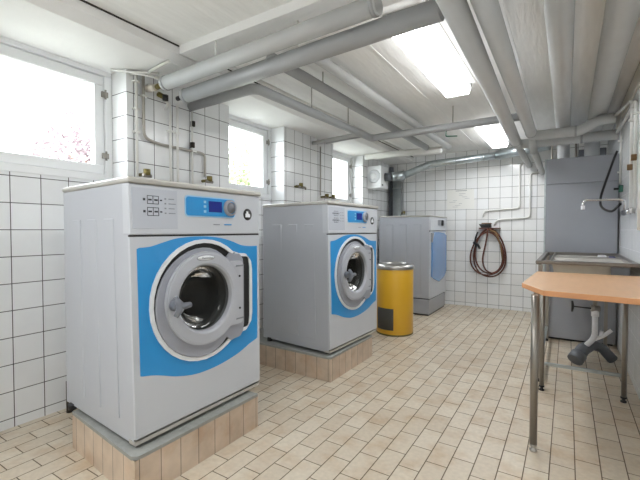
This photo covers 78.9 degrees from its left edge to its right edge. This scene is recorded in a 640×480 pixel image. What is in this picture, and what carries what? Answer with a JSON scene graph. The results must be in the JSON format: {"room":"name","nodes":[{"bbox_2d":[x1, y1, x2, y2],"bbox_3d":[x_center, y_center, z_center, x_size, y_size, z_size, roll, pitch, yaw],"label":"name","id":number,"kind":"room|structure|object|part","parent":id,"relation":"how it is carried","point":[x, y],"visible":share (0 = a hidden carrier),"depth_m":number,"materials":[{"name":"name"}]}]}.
{"room":"laundry","nodes":[
{"label":"laundry","id":0,"kind":"room"},
{"bbox_2d":[0,69,389,431],"bbox_3d":[-1.084,-0.231,3.240,0.450,2.500,7.515,1,2,32],"label":"wall","id":1,"kind":"structure","parent":0,"point":[33,377],"depth_m":2.38,"materials":[{"name":"tile"}]},
{"bbox_2d":[0,36,112,180],"bbox_3d":[-1.644,-0.752,2.294,0.085,0.740,0.819,1,2,32],"label":"window","id":2,"kind":"structure","parent":1,"relation":"in","point":[56,111],"depth_m":2.35,"materials":[{"name":"white paint"}]},
{"bbox_3d":[-1.655,-0.752,2.300,0.004,0.524,0.603,1,2,32],"label":"pane","id":3,"kind":"part","parent":2,"relation":"part of","materials":[{"name":"clear glass"}]},
{"bbox_2d":[111,69,158,74],"bbox_3d":[-1.200,-1.091,2.528,0.301,0.029,0.021,0,1,-4],"label":"conduit","id":4,"kind":"object","parent":1,"relation":"attached to","point":[115,70],"visible":1,"depth_m":2.52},
{"bbox_2d":[132,75,139,176],"bbox_3d":[-1.214,-0.684,2.573,0.034,0.840,0.036,1,2,32],"label":"pipe","id":5,"kind":"object","parent":1,"relation":"attached to","point":[136,81],"visible":0.68,"depth_m":2.56,"materials":[{"name":"white metal"}]},
{"bbox_2d":[129,73,159,78],"bbox_3d":[-1.140,-1.071,2.549,0.285,0.049,0.055,0,1,-2],"label":"conduit","id":6,"kind":"object","parent":1,"relation":"attached to","point":[141,74],"visible":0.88,"depth_m":2.54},
{"bbox_2d":[139,169,151,177],"bbox_3d":[-1.163,-0.440,2.577,0.102,0.056,0.060,1,2,32],"label":"tap","id":7,"kind":"object","parent":1,"relation":"attached to","point":[146,172],"visible":1,"depth_m":2.55,"materials":[{"name":"gold metal"}]},
{"bbox_2d":[145,83,168,109],"bbox_3d":[-1.117,-0.992,2.683,0.185,0.150,0.180,1,2,42],"label":"valve","id":8,"kind":"object","parent":1,"relation":"attached to","point":[149,87],"visible":0.87,"depth_m":2.63,"materials":[{"name":"beige paint"}]},
{"bbox_2d":[148,60,169,72],"bbox_3d":[-1.012,-1.091,2.446,0.242,0.017,0.017,1,2,40],"label":"conduit","id":9,"kind":"object","parent":1,"relation":"attached to","point":[167,61],"visible":1,"depth_m":2.44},
{"bbox_2d":[166,102,173,180],"bbox_3d":[-1.062,-0.669,2.756,0.034,0.600,0.036,1,2,32],"label":"pipe","id":10,"kind":"object","parent":1,"relation":"attached to","point":[170,131],"visible":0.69,"depth_m":2.75,"materials":[{"name":"white metal"}]},
{"bbox_2d":[140,76,205,176],"bbox_3d":[-1.048,-0.801,2.830,0.035,0.620,0.543,1,2,32],"label":"pipe","id":11,"kind":"object","parent":1,"relation":"attached to","point":[142,95],"visible":0.99,"depth_m":2.62,"materials":[{"name":"grey metal"}]},
{"bbox_2d":[173,105,180,181],"bbox_3d":[-1.030,-0.670,2.807,0.034,0.600,0.036,1,2,32],"label":"pipe","id":12,"kind":"object","parent":1,"relation":"attached to","point":[177,132],"visible":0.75,"depth_m":2.80,"materials":[{"name":"white metal"}]},
{"bbox_2d":[190,111,194,183],"bbox_3d":[-0.965,-0.694,2.951,0.032,0.600,0.027,1,2,32],"label":"pipe","id":13,"kind":"object","parent":1,"relation":"attached to","point":[192,123],"visible":0.93,"depth_m":2.94,"materials":[{"name":"white metal"}]},
{"bbox_3d":[-0.966,-0.719,2.949,0.032,0.042,0.022,1,2,32],"label":"valve handle","id":14,"kind":"part","parent":13,"relation":"part of","materials":[{"name":"black plastic"}]},
{"bbox_2d":[0,0,412,164],"bbox_3d":[-0.812,-1.176,3.043,0.575,0.100,7.515,1,2,32],"label":"ceiling","id":15,"kind":"structure","parent":1,"relation":"attached to","point":[75,30],"depth_m":2.27,"materials":[{"name":"paint"}]},
{"bbox_2d":[201,176,212,183],"bbox_3d":[-0.879,-0.467,3.024,0.102,0.056,0.060,1,2,32],"label":"tap","id":16,"kind":"object","parent":1,"relation":"attached to","point":[209,178],"visible":1,"depth_m":2.99,"materials":[{"name":"gold metal"}]},
{"bbox_2d":[229,114,270,198],"bbox_3d":[-0.734,-0.788,3.725,0.085,0.740,0.759,1,2,32],"label":"window","id":17,"kind":"structure","parent":1,"relation":"in","point":[249,142],"depth_m":3.81,"materials":[{"name":"white paint"}]},
{"bbox_3d":[-0.745,-0.788,3.732,0.004,0.524,0.543,1,2,32],"label":"pane","id":18,"kind":"part","parent":17,"relation":"part of","materials":[{"name":"clear glass"}]},
{"bbox_2d":[294,183,303,188],"bbox_3d":[-0.222,-0.568,4.074,0.102,0.056,0.060,1,2,32],"label":"tap","id":19,"kind":"object","parent":1,"relation":"attached to","point":[300,185],"visible":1,"depth_m":4.04,"materials":[{"name":"gold metal"}]},
{"bbox_2d":[320,147,320,195],"bbox_3d":[0.005,-0.792,4.480,0.016,0.560,0.016,1,2,32],"label":"pipe","id":20,"kind":"object","parent":1,"relation":"attached to","point":[320,147],"visible":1,"depth_m":4.47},
{"bbox_2d":[312,134,357,144],"bbox_3d":[0.171,-1.087,4.178,0.622,0.057,0.042,1,2,36],"label":"pipe","id":21,"kind":"object","parent":1,"relation":"attached to","point":[347,136],"visible":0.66,"depth_m":4.17,"materials":[{"name":"grey metal"}]},
{"bbox_2d":[333,150,351,202],"bbox_3d":[0.213,-0.826,5.216,0.085,0.740,0.821,1,2,32],"label":"window","id":22,"kind":"structure","parent":1,"relation":"in","point":[342,163],"depth_m":5.37,"materials":[{"name":"white paint"}]},
{"bbox_3d":[0.202,-0.826,5.222,0.004,0.524,0.605,1,2,32],"label":"pane","id":23,"kind":"part","parent":22,"relation":"part of","materials":[{"name":"clear glass"}]},
{"bbox_2d":[326,137,360,143],"bbox_3d":[0.297,-1.146,4.422,0.574,0.028,0.028,1,2,39],"label":"pipe","id":24,"kind":"object","parent":1,"relation":"attached to","point":[353,137],"visible":0.36,"depth_m":4.43,"materials":[{"name":"white metal"}]},
{"bbox_2d":[367,165,387,189],"bbox_3d":[0.829,-0.895,5.608,0.222,0.310,0.290,1,2,32],"label":"fan","id":25,"kind":"object","parent":1,"relation":"attached to","point":[375,174],"visible":1,"depth_m":5.51,"materials":[{"name":"white plastic"}]},
{"bbox_2d":[384,146,550,180],"bbox_3d":[1.918,-1.029,5.254,2.062,0.397,0.413,1,2,26],"label":"ventilation duct","id":26,"kind":"object","parent":25,"relation":"attached to","point":[510,152],"visible":0.86,"depth_m":5.36,"materials":[{"name":"silver metal"}]},
{"bbox_2d":[364,146,441,159],"bbox_3d":[1.070,-1.138,5.116,1.052,0.104,0.084,1,2,34],"label":"pipe","id":27,"kind":"object","parent":1,"relation":"attached to","point":[432,150],"visible":0.96,"depth_m":5.06,"materials":[{"name":"white metal"}]},
{"bbox_2d":[0,304,639,479],"bbox_3d":[0.209,1.113,2.502,3.700,0.150,8.000,1,2,32],"label":"floor","id":28,"kind":"structure","parent":0,"point":[449,399],"depth_m":2.25,"materials":[{"name":"tile"}]},
{"bbox_2d":[66,381,72,412],"bbox_3d":[-1.516,0.947,2.356,0.035,0.190,0.035,1,2,32],"label":"drain pipe","id":29,"kind":"object","parent":28,"relation":"on","point":[67,402],"visible":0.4,"depth_m":2.34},
{"bbox_2d":[72,391,257,479],"bbox_3d":[-0.819,0.957,2.047,0.648,0.185,0.735,1,2,32],"label":"plinth","id":30,"kind":"object","parent":28,"relation":"on","point":[168,455],"visible":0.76,"depth_m":1.79,"materials":[{"name":"tile"}]},
{"bbox_2d":[62,176,260,445],"bbox_3d":[-0.812,0.296,2.074,0.815,1.134,0.802,1,2,32],"label":"washing machine","id":31,"kind":"object","parent":30,"relation":"on","point":[162,276],"visible":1,"depth_m":1.80,"materials":[{"name":"metal"}]},
{"bbox_3d":[-1.187,0.335,1.915,0.096,0.865,0.013,1,2,38],"label":"panel","id":32,"kind":"part","parent":31,"relation":"part of","materials":[{"name":"metal"}]},
{"bbox_3d":[-1.049,0.338,1.807,0.096,0.865,0.017,1,2,37],"label":"panel","id":33,"kind":"part","parent":31,"relation":"part of","materials":[{"name":"metal"}]},
{"bbox_3d":[-0.910,0.341,1.699,0.097,0.865,0.021,1,2,37],"label":"panel","id":34,"kind":"part","parent":31,"relation":"part of","materials":[{"name":"metal"}]},
{"bbox_3d":[-0.706,-0.134,1.673,0.002,0.170,0.221,1,2,32],"label":"print panel","id":35,"kind":"part","parent":31,"relation":"part of","materials":[{"name":"white plastic"}]},
{"bbox_3d":[-0.854,-0.258,2.087,0.716,0.025,0.802,1,2,32],"label":"lid","id":36,"kind":"part","parent":31,"relation":"part of","materials":[{"name":"metal"}]},
{"bbox_3d":[-0.610,0.287,1.694,0.066,0.095,0.084,1,2,32],"label":"door knob","id":37,"kind":"part","parent":31,"relation":"part of","materials":[{"name":"grey plastic"}]},
{"bbox_3d":[-0.582,-0.135,1.917,0.052,0.212,0.790,1,2,32],"label":"control panel","id":38,"kind":"part","parent":31,"relation":"part of","materials":[{"name":"white metal"}]},
{"bbox_3d":[-0.566,0.401,1.923,0.012,0.843,0.786,1,2,32],"label":"panel","id":39,"kind":"part","parent":31,"relation":"part of","materials":[{"name":"white metal"}]},
{"bbox_3d":[-0.579,0.841,1.952,0.047,0.016,0.769,1,2,32],"label":"rail","id":40,"kind":"part","parent":31,"relation":"part of","materials":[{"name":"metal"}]},
{"bbox_3d":[-0.556,0.280,1.902,0.044,0.450,0.473,1,2,32],"label":"door","id":41,"kind":"part","parent":31,"relation":"part of","materials":[{"name":"white plastic"}]},
{"bbox_3d":[-0.547,0.086,1.867,0.001,0.023,0.100,1,2,32],"label":"badge plate","id":42,"kind":"part","parent":31,"relation":"part of","materials":[{"name":"silver metal"}]},
{"bbox_3d":[-0.537,-0.162,1.933,0.002,0.088,0.310,1,2,32],"label":"display panel","id":43,"kind":"part","parent":31,"relation":"part of","materials":[{"name":"blue plastic"}]},
{"bbox_2d":[260,327,371,382],"bbox_3d":[-0.152,0.926,3.374,0.990,0.180,0.708,1,2,32],"label":"plinth","id":44,"kind":"object","parent":28,"relation":"on","point":[281,355],"visible":0.69,"depth_m":3.02,"materials":[{"name":"tile"}]},
{"bbox_2d":[263,200,377,353],"bbox_3d":[0.035,0.271,3.301,0.815,1.134,0.821,1,2,34],"label":"washing machine","id":45,"kind":"object","parent":28,"relation":"on","point":[320,257],"visible":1,"depth_m":3.03,"materials":[{"name":"metal"}]},
{"bbox_3d":[-0.343,0.309,3.157,0.097,0.865,0.017,1,2,41],"label":"panel","id":46,"kind":"part","parent":45,"relation":"part of","materials":[{"name":"metal"}]},
{"bbox_3d":[-0.209,0.312,3.043,0.097,0.865,0.024,1,2,39],"label":"panel","id":47,"kind":"part","parent":45,"relation":"part of","materials":[{"name":"metal"}]},
{"bbox_3d":[-0.075,0.315,2.930,0.097,0.865,0.032,1,2,39],"label":"panel","id":48,"kind":"part","parent":45,"relation":"part of","materials":[{"name":"metal"}]},
{"bbox_3d":[-0.006,-0.284,3.315,0.716,0.025,0.821,1,2,34],"label":"lid","id":49,"kind":"part","parent":45,"relation":"part of","materials":[{"name":"metal"}]},
{"bbox_3d":[0.126,-0.159,2.893,0.002,0.170,0.228,1,2,34],"label":"print panel","id":50,"kind":"part","parent":45,"relation":"part of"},
{"bbox_3d":[0.260,-0.160,3.137,0.052,0.212,0.808,1,2,34],"label":"control panel","id":51,"kind":"part","parent":45,"relation":"part of","materials":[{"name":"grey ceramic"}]},
{"bbox_3d":[0.226,0.261,2.915,0.066,0.095,0.086,1,2,34],"label":"door knob","id":52,"kind":"part","parent":45,"relation":"part of","materials":[{"name":"grey plastic"}]},
{"bbox_3d":[0.269,0.815,3.179,0.047,0.016,0.769,1,2,34],"label":"rail","id":53,"kind":"part","parent":45,"relation":"part of","materials":[{"name":"metal"}]},
{"bbox_3d":[0.277,0.375,3.143,0.012,0.843,0.800,1,2,34],"label":"panel","id":54,"kind":"part","parent":45,"relation":"part of","materials":[{"name":"white metal"}]},
{"bbox_3d":[0.287,0.254,3.124,0.044,0.450,0.480,1,2,34],"label":"door","id":55,"kind":"part","parent":45,"relation":"part of","materials":[{"name":"white plastic"}]},
{"bbox_2d":[347,253,364,290],"bbox_3d":[0.230,0.253,3.154,0.129,0.308,0.317,1,2,34],"label":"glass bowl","id":56,"kind":"object","parent":45,"relation":"on","point":[355,261],"depth_m":3.22,"materials":[{"name":"grey"}]},
{"bbox_3d":[0.306,-0.188,3.152,0.002,0.088,0.317,1,2,34],"label":"display panel","id":57,"kind":"part","parent":45,"relation":"part of","materials":[{"name":"blue plastic"}]},
{"bbox_2d":[389,167,393,215],"bbox_3d":[1.138,-0.106,6.219,0.072,2.100,0.072,1,2,32],"label":"duct","id":58,"kind":"object","parent":28,"relation":"on","point":[391,169],"visible":0.34,"depth_m":6.17,"materials":[{"name":"grey metal"}]},
{"bbox_2d":[376,262,413,336],"bbox_3d":[0.807,0.619,4.196,0.404,0.752,0.404,1,2,32],"label":"waste bin","id":59,"kind":"object","parent":28,"relation":"on","point":[394,279],"visible":1,"depth_m":4.03,"materials":[{"name":"yellow metal"}]},
{"bbox_3d":[0.807,0.275,4.187,0.404,0.062,0.404,1,2,32],"label":"lid","id":60,"kind":"part","parent":59,"relation":"part of","materials":[{"name":"silver metal"}]},
{"bbox_2d":[392,181,401,215],"bbox_3d":[1.208,-0.003,6.118,0.146,1.900,0.146,1,2,32],"label":"duct","id":61,"kind":"object","parent":28,"relation":"on","point":[397,185],"visible":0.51,"depth_m":6.04,"materials":[{"name":"grey metal"}]},
{"bbox_2d":[379,215,446,315],"bbox_3d":[1.322,0.318,5.464,0.731,1.292,0.785,1,2,32],"label":"dryer","id":62,"kind":"object","parent":28,"relation":"on","point":[420,241],"visible":0.86,"depth_m":5.11,"materials":[{"name":"metal"}]},
{"bbox_3d":[0.936,0.240,5.248,0.100,0.887,0.008,1,2,32],"label":"panel","id":63,"kind":"part","parent":62,"relation":"part of","materials":[{"name":"metal"}]},
{"bbox_3d":[1.097,0.243,5.146,0.100,0.887,0.008,1,2,32],"label":"panel","id":64,"kind":"part","parent":62,"relation":"part of","materials":[{"name":"metal"}]},
{"bbox_3d":[1.315,-0.319,5.452,0.715,0.018,0.785,1,2,32],"label":"lid","id":65,"kind":"part","parent":62,"relation":"part of","materials":[{"name":"metal"}]},
{"bbox_3d":[1.257,0.245,5.044,0.100,0.887,0.008,1,2,32],"label":"panel","id":66,"kind":"part","parent":62,"relation":"part of","materials":[{"name":"metal"}]},
{"bbox_3d":[1.308,0.953,5.488,0.670,0.020,0.751,1,2,32],"label":"shadow rail","id":67,"kind":"part","parent":62,"relation":"part of","materials":[{"name":"grey metal"}]},
{"bbox_3d":[1.602,0.315,5.286,0.014,0.864,0.775,1,2,32],"label":"panel","id":68,"kind":"part","parent":62,"relation":"part of","materials":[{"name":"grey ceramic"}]},
{"bbox_3d":[1.601,-0.216,5.273,0.024,0.179,0.775,1,2,32],"label":"control panel","id":69,"kind":"part","parent":62,"relation":"part of","materials":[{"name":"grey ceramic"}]},
{"bbox_3d":[1.622,0.229,5.293,0.014,0.678,0.712,1,2,32],"label":"door","id":70,"kind":"part","parent":62,"relation":"part of","materials":[{"name":"blue glass"}]},
{"bbox_2d":[543,153,618,345],"bbox_3d":[2.689,0.091,4.054,0.600,1.815,0.632,1,2,32],"label":"tall cabinet","id":71,"kind":"object","parent":28,"relation":"on","point":[568,182],"visible":0.74,"depth_m":3.79,"materials":[{"name":"grey metal"}]},
{"bbox_3d":[2.531,-0.681,3.771,0.579,0.249,0.016,1,2,32],"label":"panel","id":72,"kind":"part","parent":71,"relation":"part of","materials":[{"name":"grey metal"}]},
{"bbox_2d":[522,271,639,451],"bbox_3d":[1.493,0.642,2.190,0.610,0.808,1.070,1,2,32],"label":"work table","id":73,"kind":"object","parent":28,"relation":"on","point":[625,290],"visible":1,"depth_m":1.99,"materials":[{"name":"brown wood"}]},
{"bbox_3d":[1.065,0.644,1.935,0.035,0.746,0.035,1,2,32],"label":"leg","id":74,"kind":"part","parent":73,"relation":"part of","materials":[{"name":"metal"}]},
{"bbox_3d":[1.524,0.626,2.667,0.029,0.746,0.029,1,2,32],"label":"leg","id":75,"kind":"part","parent":73,"relation":"part of","materials":[{"name":"metal"}]},
{"bbox_3d":[1.942,0.630,2.479,0.029,0.746,0.029,1,2,32],"label":"leg","id":76,"kind":"part","parent":73,"relation":"part of","materials":[{"name":"metal"}]},
{"bbox_2d":[536,252,639,396],"bbox_3d":[2.156,0.578,3.216,0.588,0.885,1.345,1,2,32],"label":"sink","id":77,"kind":"object","parent":28,"relation":"on","point":[564,262],"visible":0.65,"depth_m":2.80,"materials":[{"name":"metal"}]},
{"bbox_3d":[1.597,0.592,2.828,0.028,0.835,0.028,1,2,32],"label":"leg","id":78,"kind":"part","parent":77,"relation":"part of","materials":[{"name":"metal"}]},
{"bbox_3d":[1.930,0.880,3.359,0.022,0.022,1.212,1,2,32],"label":"rail","id":79,"kind":"part","parent":77,"relation":"part of","materials":[{"name":"silver metal"}]},
{"bbox_3d":[2.262,0.566,3.874,0.028,0.835,0.028,1,2,32],"label":"leg","id":80,"kind":"part","parent":77,"relation":"part of","materials":[{"name":"metal"}]},
{"bbox_3d":[1.804,0.897,2.704,0.462,0.022,0.022,1,2,32],"label":"cross rail","id":81,"kind":"part","parent":77,"relation":"part of","materials":[{"name":"silver metal"}]},
{"bbox_2d":[571,301,612,346],"bbox_3d":[2.218,0.620,3.176,0.286,0.628,0.062,1,2,32],"label":"sink drain","id":82,"kind":"object","parent":77,"relation":"attached to","point":[595,309],"visible":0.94,"depth_m":3.15,"materials":[{"name":"plastic"}]},
{"bbox_3d":[2.100,0.550,3.230,0.022,0.092,0.021,0,1,-13],"label":"valve handle","id":83,"kind":"part","parent":82,"relation":"part of","materials":[{"name":"black rubber"}]},
{"bbox_3d":[2.661,0.572,3.621,0.028,0.835,0.028,1,2,32],"label":"leg","id":84,"kind":"part","parent":77,"relation":"part of","materials":[{"name":"metal"}]},
{"bbox_2d":[567,341,617,365],"bbox_3d":[2.220,0.930,3.211,0.380,0.184,0.177,0,1,-6],"label":"drain pipe","id":85,"kind":"object","parent":28,"relation":"on","point":[578,356],"visible":0.94,"depth_m":3.17,"materials":[{"name":"grey plastic"}]},
{"bbox_2d":[85,0,639,156],"bbox_3d":[0.186,-1.300,2.406,3.700,0.200,7.515,1,2,32],"label":"ceiling","id":86,"kind":"structure","parent":0,"point":[179,22],"depth_m":2.71,"materials":[{"name":"paint"}]},
{"bbox_2d":[154,0,382,90],"bbox_3d":[-0.418,-1.055,2.114,1.624,0.196,0.093,1,2,35],"label":"pipe","id":87,"kind":"object","parent":86,"relation":"hanging from","point":[358,11],"visible":1,"depth_m":1.93,"materials":[{"name":"grey metal"}]},
{"bbox_2d":[176,0,444,103],"bbox_3d":[-0.236,-1.023,2.116,1.809,0.249,0.100,1,2,36],"label":"pipe","id":88,"kind":"object","parent":86,"relation":"hanging from","point":[427,13],"visible":0.87,"depth_m":1.88,"materials":[{"name":"grey metal"}]},
{"bbox_2d":[230,67,402,149],"bbox_3d":[0.328,-1.202,4.087,0.026,0.026,3.500,1,2,32],"label":"conduit","id":89,"kind":"object","parent":86,"relation":"attached to","point":[233,68],"visible":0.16,"depth_m":3.29,"materials":[{"name":"grey metal"}]},
{"bbox_2d":[266,53,428,149],"bbox_3d":[0.512,-1.154,3.568,0.072,0.151,2.980,1,2,33],"label":"pipe","id":90,"kind":"object","parent":86,"relation":"hanging from","point":[298,74],"visible":0.82,"depth_m":3.02,"materials":[{"name":"metal"}]},
{"bbox_2d":[187,84,519,140],"bbox_3d":[0.296,-1.102,3.357,2.725,0.244,1.151,0,2,-17],"label":"pipe","id":91,"kind":"object","parent":86,"relation":"hanging from","point":[250,89],"visible":0.93,"depth_m":3.19,"materials":[{"name":"metal"}]},
{"bbox_2d":[315,58,450,149],"bbox_3d":[0.772,-1.140,3.599,0.075,0.075,3.150,1,2,33],"label":"pipe","id":92,"kind":"object","parent":86,"relation":"hanging from","point":[327,64],"visible":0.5,"depth_m":2.97,"materials":[{"name":"grey metal"}]},
{"bbox_2d":[384,9,470,97],"bbox_3d":[0.755,-1.165,2.549,0.200,0.078,1.264,1,2,32],"label":"ceiling light","id":93,"kind":"object","parent":86,"relation":"attached to","point":[422,45],"visible":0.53,"depth_m":2.44,"materials":[{"name":"white paint"}]},
{"bbox_2d":[474,124,508,147],"bbox_3d":[1.999,-1.214,4.506,0.200,0.078,1.184,1,2,32],"label":"ceiling light","id":94,"kind":"object","parent":86,"relation":"attached to","point":[491,134],"visible":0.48,"depth_m":4.41,"materials":[{"name":"white paint"}]},
{"bbox_2d":[543,0,574,158],"bbox_3d":[1.565,-0.809,2.529,0.130,0.691,4.780,1,2,32],"label":"pipe","id":95,"kind":"object","parent":86,"relation":"hanging from","point":[559,14],"visible":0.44,"depth_m":2.19,"materials":[{"name":"grey metal"}]},
{"bbox_2d":[584,0,639,155],"bbox_3d":[1.794,-0.828,2.408,0.166,0.736,4.822,1,2,32],"label":"pipe","id":96,"kind":"object","parent":86,"relation":"hanging from","point":[620,18],"visible":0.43,"depth_m":2.21,"materials":[{"name":"grey metal"}]},
{"bbox_2d":[390,140,608,311],"bbox_3d":[2.255,-0.292,5.688,3.700,2.500,0.200,1,2,32],"label":"wall","id":97,"kind":"structure","parent":0,"point":[495,183],"depth_m":5.50,"materials":[{"name":"tile"}]},
{"bbox_2d":[80,0,412,156],"bbox_3d":[-0.565,-1.214,2.886,0.009,0.016,7.515,1,2,32],"label":"trim","id":98,"kind":"structure","parent":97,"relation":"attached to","point":[84,1],"depth_m":2.16,"materials":[{"name":"metal"}]},
{"bbox_2d":[402,170,403,210],"bbox_3d":[1.307,-0.778,6.124,0.019,0.650,0.019,1,2,32],"label":"pipe","id":99,"kind":"object","parent":97,"relation":"attached to","point":[403,170],"visible":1,"depth_m":6.12,"materials":[{"name":"grey metal"}]},
{"bbox_2d":[349,26,481,149],"bbox_3d":[1.201,-1.238,3.807,0.012,0.014,4.065,1,2,32],"label":"trim","id":100,"kind":"structure","parent":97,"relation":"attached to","point":[370,46],"depth_m":3.02,"materials":[{"name":"paint"}]},
{"bbox_2d":[422,0,495,115],"bbox_3d":[1.564,-1.233,3.576,0.012,0.014,4.065,1,2,32],"label":"trim","id":101,"kind":"structure","parent":97,"relation":"attached to","point":[439,24],"depth_m":2.62,"materials":[{"name":"paint"}]},
{"bbox_2d":[447,189,473,208],"bbox_3d":[2.052,-0.595,5.688,0.380,0.285,0.003,1,2,32],"label":"notice","id":102,"kind":"object","parent":97,"relation":"attached to","point":[463,198],"visible":1,"depth_m":5.68,"materials":[{"name":"paper"}]},
{"bbox_2d":[479,228,500,233],"bbox_3d":[2.373,-0.125,5.440,0.270,0.088,0.100,1,2,32],"label":"bracket","id":103,"kind":"object","parent":97,"relation":"attached to","point":[479,228],"visible":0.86,"depth_m":5.43,"materials":[{"name":"metal"}]},
{"bbox_2d":[479,223,491,227],"bbox_3d":[2.317,-0.205,5.455,0.163,0.068,0.050,1,2,32],"label":"brush","id":104,"kind":"object","parent":103,"relation":"on","point":[482,225],"visible":1,"depth_m":5.43,"materials":[{"name":"black plastic"}]},
{"bbox_2d":[470,229,506,276],"bbox_3d":[2.339,0.179,5.429,0.476,0.691,0.094,1,2,32],"label":"garden hose","id":105,"kind":"object","parent":103,"relation":"hanging from","point":[495,233],"visible":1,"depth_m":5.41,"materials":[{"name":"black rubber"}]},
{"bbox_2d":[483,162,523,216],"bbox_3d":[2.533,-0.698,5.359,0.542,0.750,0.022,1,2,32],"label":"pipe","id":106,"kind":"object","parent":97,"relation":"attached to","point":[522,162],"visible":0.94,"depth_m":5.25,"materials":[{"name":"white metal"}]},
{"bbox_2d":[494,171,538,224],"bbox_3d":[2.710,-0.552,5.250,0.670,0.710,0.022,1,2,32],"label":"pipe","id":107,"kind":"object","parent":97,"relation":"attached to","point":[537,171],"visible":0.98,"depth_m":5.19,"materials":[{"name":"white metal"}]},
{"bbox_2d":[499,0,538,129],"bbox_3d":[1.834,-1.228,3.405,0.012,0.014,4.065,1,2,32],"label":"trim","id":108,"kind":"structure","parent":97,"relation":"attached to","point":[500,1],"depth_m":2.50,"materials":[{"name":"paint"}]},
{"bbox_2d":[470,0,615,174],"bbox_3d":[1.903,-0.930,2.974,0.661,0.257,4.700,1,2,32],"label":"pipe","id":109,"kind":"object","parent":97,"relation":"attached to","point":[488,13],"visible":1,"depth_m":2.20,"materials":[{"name":"grey metal"}]},
{"bbox_2d":[576,0,587,125],"bbox_3d":[2.138,-1.224,3.212,0.012,0.014,4.065,1,2,32],"label":"trim","id":110,"kind":"structure","parent":97,"relation":"attached to","point":[586,1],"depth_m":2.47,"materials":[{"name":"paint"}]},
{"bbox_2d":[578,147,606,156],"bbox_3d":[3.284,-1.068,4.705,0.270,0.380,0.323,1,2,32],"label":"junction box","id":111,"kind":"object","parent":97,"relation":"attached to","point":[602,150],"visible":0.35,"depth_m":4.53,"materials":[{"name":"grey plastic"}]},
{"bbox_2d":[608,86,639,399],"bbox_3d":[1.587,-0.188,1.543,0.200,2.500,7.515,1,2,32],"label":"wall","id":112,"kind":"structure","parent":0,"point":[628,246],"depth_m":3.04,"materials":[{"name":"tile"}]},
{"bbox_2d":[179,0,403,61],"bbox_3d":[0.221,-1.166,1.836,2.446,0.060,0.215,1,2,32],"label":"beam","id":113,"kind":"structure","parent":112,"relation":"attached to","point":[284,16],"depth_m":2.10,"materials":[{"name":"paint"}]},
{"bbox_2d":[435,0,617,167],"bbox_3d":[1.879,-0.941,3.048,0.860,0.101,4.601,1,2,32],"label":"pipe","id":114,"kind":"object","parent":112,"relation":"attached to","point":[458,15],"visible":0.93,"depth_m":2.12,"materials":[{"name":"grey metal"}]},
{"bbox_2d":[581,198,636,215],"bbox_3d":[2.140,-0.254,2.897,0.320,0.135,0.515,1,2,32],"label":"faucet","id":115,"kind":"object","parent":112,"relation":"attached to","point":[631,210],"visible":0.98,"depth_m":2.98,"materials":[{"name":"silver metal"}]},
{"bbox_3d":[2.223,-0.268,3.054,0.283,0.114,0.018,1,2,35],"label":"spout","id":116,"kind":"part","parent":115,"relation":"part of","materials":[{"name":"silver metal"}]},
{"bbox_3d":[2.115,-0.201,2.639,0.042,0.042,0.050,1,2,32],"label":"tap handle","id":117,"kind":"part","parent":115,"relation":"part of","materials":[{"name":"silver metal"}]},
{"bbox_2d":[599,150,621,211],"bbox_3d":[2.492,-0.522,3.349,0.143,0.589,0.679,1,2,35],"label":"cable","id":118,"kind":"object","parent":112,"relation":"attached to","point":[616,152],"visible":0.98,"depth_m":3.48,"materials":[{"name":"rubber"}]},
{"bbox_2d":[614,185,622,191],"bbox_3d":[2.657,-0.457,3.467,0.065,0.060,0.060,1,2,32],"label":"wall socket","id":119,"kind":"object","parent":112,"relation":"attached to","point":[620,187],"visible":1,"depth_m":3.44,"materials":[{"name":"green plastic"}]},
{"bbox_2d":[617,107,622,183],"bbox_3d":[2.688,-0.847,3.485,0.033,0.680,0.036,1,2,32],"label":"pipe","id":120,"kind":"object","parent":112,"relation":"attached to","point":[621,118],"visible":0.92,"depth_m":3.48,"materials":[{"name":"white metal"}]},
{"bbox_2d":[614,100,633,207],"bbox_3d":[2.353,-0.625,3.017,0.043,0.840,0.444,1,2,26],"label":"pipe","id":121,"kind":"object","parent":112,"relation":"attached to","point":[631,120],"visible":0.82,"depth_m":2.84,"materials":[{"name":"white metal"}]},
{"bbox_3d":[2.260,-0.531,2.840,0.032,0.042,0.022,1,2,32],"label":"valve handle","id":122,"kind":"part","parent":121,"relation":"part of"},
{"bbox_2d":[616,100,638,207],"bbox_3d":[2.394,-0.596,3.051,0.043,0.781,0.940,1,2,32],"label":"pipe","id":123,"kind":"object","parent":112,"relation":"attached to","point":[634,105],"visible":0.97,"depth_m":2.68,"materials":[{"name":"white metal"}]},
{"bbox_3d":[2.153,-0.567,2.671,0.032,0.042,0.022,1,2,32],"label":"valve handle","id":124,"kind":"part","parent":123,"relation":"part of","materials":[{"name":"brown metal"}]},
{"bbox_2d":[616,63,639,128],"bbox_3d":[1.224,-1.093,1.150,0.016,0.128,6.500,1,2,32],"label":"pipe","id":125,"kind":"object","parent":112,"relation":"attached to","point":[635,83],"depth_m":2.95,"materials":[{"name":"white metal"}]},
{"bbox_2d":[637,96,639,229],"bbox_3d":[2.043,-0.562,2.480,0.023,1.000,0.023,1,2,32],"label":"pipe","id":126,"kind":"object","parent":112,"relation":"attached to","point":[638,194],"visible":1,"depth_m":2.48,"materials":[{"name":"white metal"}]}
]}

